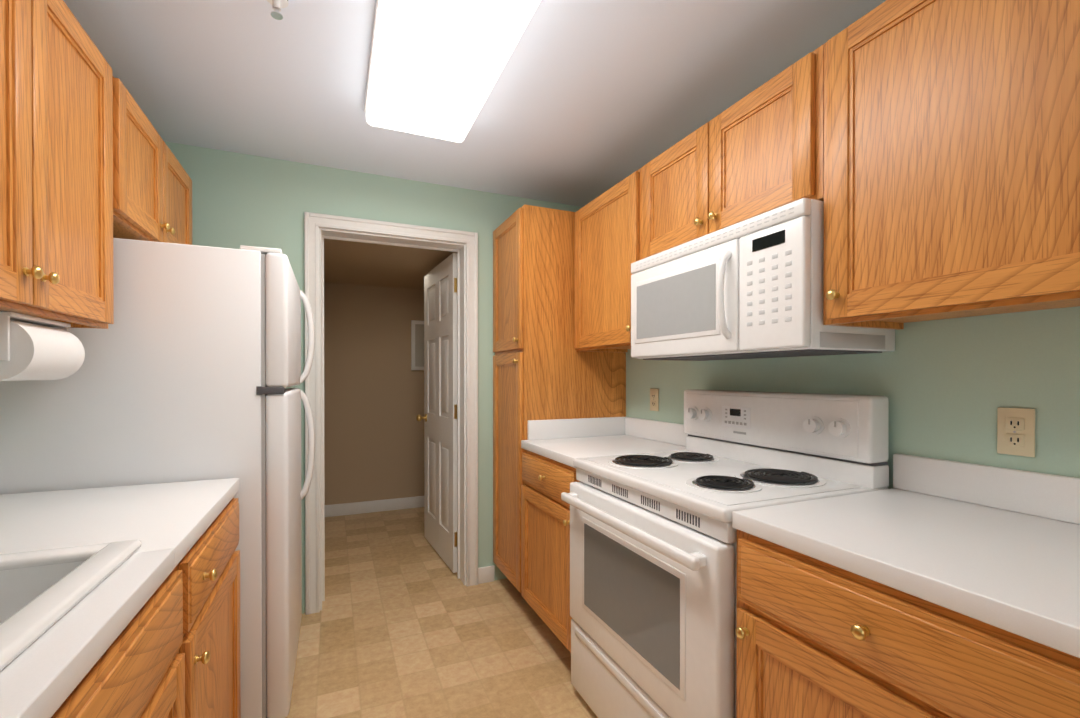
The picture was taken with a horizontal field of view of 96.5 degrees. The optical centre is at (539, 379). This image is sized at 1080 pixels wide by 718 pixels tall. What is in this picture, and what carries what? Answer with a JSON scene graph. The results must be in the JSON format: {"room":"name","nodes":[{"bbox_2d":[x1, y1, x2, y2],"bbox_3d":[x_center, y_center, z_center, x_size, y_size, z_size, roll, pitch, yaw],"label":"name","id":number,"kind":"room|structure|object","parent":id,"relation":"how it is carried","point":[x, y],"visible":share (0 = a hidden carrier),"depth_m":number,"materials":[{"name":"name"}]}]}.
{"room":"kitchen","nodes":[
{"label":"kitchen","id":0,"kind":"room"},
{"bbox_2d":[136,666,179,717],"bbox_3d":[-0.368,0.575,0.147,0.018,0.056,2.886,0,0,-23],"label":"door","id":1,"kind":"structure","parent":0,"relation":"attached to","point":[164,692],"depth_m":0.85,"materials":[{"name":"brown wood"}]},
{"bbox_2d":[164,141,581,613],"bbox_3d":[-0.859,0.048,2.769,2.427,2.350,0.170,0,0,-23],"label":"wall","id":2,"kind":"structure","parent":0,"point":[238,199],"depth_m":2.56,"materials":[{"name":"green paint"}]},
{"bbox_2d":[304,212,477,614],"bbox_3d":[-0.830,0.177,2.769,0.926,2.092,0.191,0,0,-23],"label":"door frame","id":3,"kind":"structure","parent":2,"relation":"attached to","point":[319,228],"depth_m":2.73,"materials":[{"name":"white paint"}]},
{"bbox_2d":[416,253,456,572],"bbox_3d":[-0.696,0.209,3.354,0.187,1.998,0.777,0,0,-27],"label":"hall door","id":4,"kind":"structure","parent":2,"relation":"in","point":[439,417],"depth_m":3.27,"materials":[{"name":"white paint"}]},
{"bbox_2d":[324,282,423,504],"bbox_3d":[-1.235,0.179,4.606,1.531,2.070,0.120,0,0,-23],"label":"wall","id":5,"kind":"structure","parent":0,"point":[373,409],"depth_m":4.41,"materials":[{"name":"beige paint"}]},
{"bbox_2d":[326,496,423,516],"bbox_3d":[-1.194,1.161,4.554,1.497,0.105,0.012,0,0,-23],"label":"baseboard","id":6,"kind":"structure","parent":5,"relation":"attached to","point":[408,502],"depth_m":4.41,"materials":[{"name":"white paint"}]},
{"bbox_2d":[411,320,423,369],"bbox_3d":[-1.045,-0.321,4.605,0.360,0.470,0.022,0,0,-23],"label":"picture frame","id":7,"kind":"object","parent":5,"relation":"attached to","point":[417,344],"visible":0.42,"depth_m":4.55,"materials":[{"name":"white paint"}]},
{"bbox_2d":[324,239,456,288],"bbox_3d":[-0.902,-0.892,3.824,1.771,0.080,1.810,0,0,-23],"label":"ceiling","id":8,"kind":"structure","parent":0,"point":[356,263],"depth_m":3.54,"materials":[{"name":"beige paint"}]},
{"bbox_2d":[285,507,597,717],"bbox_3d":[-0.297,1.260,1.466,3.627,0.060,7.400,0,0,-23],"label":"floor","id":9,"kind":"structure","parent":0,"point":[405,622],"depth_m":2.25,"materials":[{"name":"tile"}]},
{"bbox_2d":[0,490,240,717],"bbox_3d":[-1.121,0.794,1.120,0.637,0.874,0.658,0,0,-23],"label":"base cabinet","id":10,"kind":"object","parent":9,"relation":"on","point":[149,627],"depth_m":0.77,"materials":[{"name":"brown wood"}]},
{"bbox_2d":[0,478,239,581],"bbox_3d":[-0.655,0.343,0.026,0.633,0.040,3.044,0,0,-23],"label":"countertop","id":11,"kind":"structure","parent":10,"relation":"on","point":[166,518],"depth_m":1.10,"materials":[{"name":"white laminate"}]},
{"bbox_2d":[0,540,141,671],"bbox_3d":[-0.831,0.404,0.427,0.530,0.204,0.830,0,0,-23],"label":"sink","id":12,"kind":"object","parent":11,"relation":"in","point":[42,591],"visible":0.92,"depth_m":0.80,"materials":[{"name":"ceramic"}]},
{"bbox_2d":[0,238,314,717],"bbox_3d":[-1.303,0.394,1.823,0.802,1.668,0.742,0,0,-23],"label":"refrigerator","id":13,"kind":"object","parent":9,"relation":"on","point":[189,369],"visible":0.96,"depth_m":1.53,"materials":[{"name":"white metal"}]},
{"bbox_2d":[493,204,625,592],"bbox_3d":[0.084,0.163,2.811,0.659,2.120,0.491,0,0,-23],"label":"pantry","id":14,"kind":"object","parent":9,"relation":"on","point":[543,369],"visible":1,"depth_m":2.57,"materials":[{"name":"brown wood"}]},
{"bbox_2d":[521,417,687,652],"bbox_3d":[0.299,0.718,2.305,0.664,1.014,0.608,0,0,-23],"label":"base cabinet","id":15,"kind":"object","parent":9,"relation":"on","point":[553,449],"visible":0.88,"depth_m":2.26,"materials":[{"name":"brown wood"}]},
{"bbox_2d":[561,389,888,717],"bbox_3d":[0.543,0.638,1.638,0.695,1.182,0.802,0,0,-23],"label":"stove","id":16,"kind":"object","parent":9,"relation":"on","point":[653,575],"visible":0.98,"depth_m":1.46,"materials":[{"name":"white metal"}]},
{"bbox_2d":[732,521,1031,717],"bbox_3d":[0.885,0.795,0.975,0.637,0.874,0.680,0,0,-23],"label":"base cabinet","id":17,"kind":"object","parent":9,"relation":"on","point":[818,636],"depth_m":0.88,"materials":[{"name":"brown wood"}]},
{"bbox_2d":[732,489,1079,648],"bbox_3d":[1.191,0.342,0.264,0.633,0.040,2.224,0,0,-23],"label":"countertop","id":18,"kind":"structure","parent":17,"relation":"on","point":[1022,569],"depth_m":0.92,"materials":[{"name":"white laminate"}]},
{"bbox_2d":[1032,633,1079,717],"bbox_3d":[1.151,0.798,0.355,0.637,0.874,0.901,0,0,-23],"label":"base cabinet","id":19,"kind":"object","parent":9,"relation":"on","point":[1055,665],"depth_m":0.64,"materials":[{"name":"brown wood"}]},
{"bbox_2d":[63,0,885,206],"bbox_3d":[0.100,-1.156,0.530,2.667,0.080,5.030,0,0,-23],"label":"ceiling","id":20,"kind":"structure","parent":0,"point":[586,102],"depth_m":1.80,"materials":[{"name":"paint"}]},
{"bbox_2d":[267,0,287,19],"bbox_3d":[-0.768,-1.089,1.408,0.060,0.058,0.060,0,0,-23],"label":"sprinkler","id":21,"kind":"object","parent":20,"relation":"attached to","point":[278,5],"visible":0.98,"depth_m":1.41,"materials":[{"name":"white metal"}]},
{"bbox_2d":[364,0,540,141],"bbox_3d":[-0.288,-1.076,1.496,0.417,0.086,1.220,0,0,-23],"label":"ceiling light","id":22,"kind":"object","parent":20,"relation":"attached to","point":[436,67],"visible":1,"depth_m":1.56,"materials":[{"name":"white plastic"}]},
{"bbox_2d":[626,306,1079,488],"bbox_3d":[1.270,0.057,1.039,0.120,2.350,5.030,0,0,-23],"label":"wall","id":23,"kind":"structure","parent":0,"point":[948,387],"depth_m":1.29,"materials":[{"name":"green paint"}]},
{"bbox_2d":[574,173,638,351],"bbox_3d":[0.457,-0.531,2.344,0.337,0.727,0.649,0,0,-23],"label":"upper cabinet","id":24,"kind":"object","parent":23,"relation":"attached to","point":[604,227],"depth_m":2.29,"materials":[{"name":"brown wood"}]},
{"bbox_2d":[650,389,658,410],"bbox_3d":[0.584,0.104,2.469,0.008,0.114,0.070,0,0,-23],"label":"electrical outlet","id":25,"kind":"object","parent":23,"relation":"attached to","point":[654,399],"visible":1,"depth_m":2.46,"materials":[{"name":"beige plastic"}]},
{"bbox_2d":[634,64,793,259],"bbox_3d":[0.728,-0.698,1.712,0.337,0.386,0.810,0,0,-23],"label":"upper cabinet","id":26,"kind":"object","parent":23,"relation":"attached to","point":[738,166],"depth_m":1.59,"materials":[{"name":"brown wood"}]},
{"bbox_2d":[631,198,894,360],"bbox_3d":[0.686,-0.280,1.694,0.430,0.400,0.804,0,0,-23],"label":"microwave","id":27,"kind":"object","parent":26,"relation":"attached to","point":[751,288],"visible":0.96,"depth_m":1.45,"materials":[{"name":"white plastic"}]},
{"bbox_2d":[794,0,1079,328],"bbox_3d":[1.017,-0.524,1.039,0.337,0.727,0.738,0,0,-23],"label":"upper cabinet","id":28,"kind":"object","parent":23,"relation":"attached to","point":[927,152],"depth_m":1.02,"materials":[{"name":"brown wood"}]},
{"bbox_2d":[892,453,1079,524],"bbox_3d":[1.473,0.271,0.384,0.019,0.100,2.224,0,0,-23],"label":"backsplash","id":29,"kind":"structure","parent":23,"relation":"attached to","point":[1038,494],"depth_m":1.19,"materials":[{"name":"white laminate"}]},
{"bbox_2d":[997,407,1034,456],"bbox_3d":[1.145,0.126,1.162,0.008,0.114,0.070,0,0,-23],"label":"electrical outlet","id":30,"kind":"object","parent":23,"relation":"attached to","point":[1016,431],"visible":1,"depth_m":1.16,"materials":[{"name":"beige plastic"}]},
{"bbox_3d":[-1.071,0.062,0.034,0.120,2.350,5.030,0,0,-23],"label":"wall","id":31,"kind":"structure","parent":0,"visible":0},
{"bbox_2d":[0,0,131,327],"bbox_3d":[-1.208,-0.524,0.936,0.337,0.727,0.924,0,0,-23],"label":"upper cabinet","id":32,"kind":"object","parent":31,"relation":"attached to","point":[91,167],"depth_m":1.12,"materials":[{"name":"brown wood"}]},
{"bbox_2d":[0,311,84,380],"bbox_3d":[-1.179,-0.070,1.103,0.132,0.144,0.248,0,0,-23],"label":"paper towel holder","id":33,"kind":"object","parent":32,"relation":"attached to","point":[34,348],"visible":1,"depth_m":1.06,"materials":[{"name":"white paper"}]},
{"bbox_2d":[132,97,191,244],"bbox_3d":[-1.539,-0.698,1.707,0.337,0.386,0.840,0,0,-23],"label":"upper cabinet","id":34,"kind":"object","parent":31,"relation":"attached to","point":[161,187],"depth_m":1.72,"materials":[{"name":"brown wood"}]}
]}

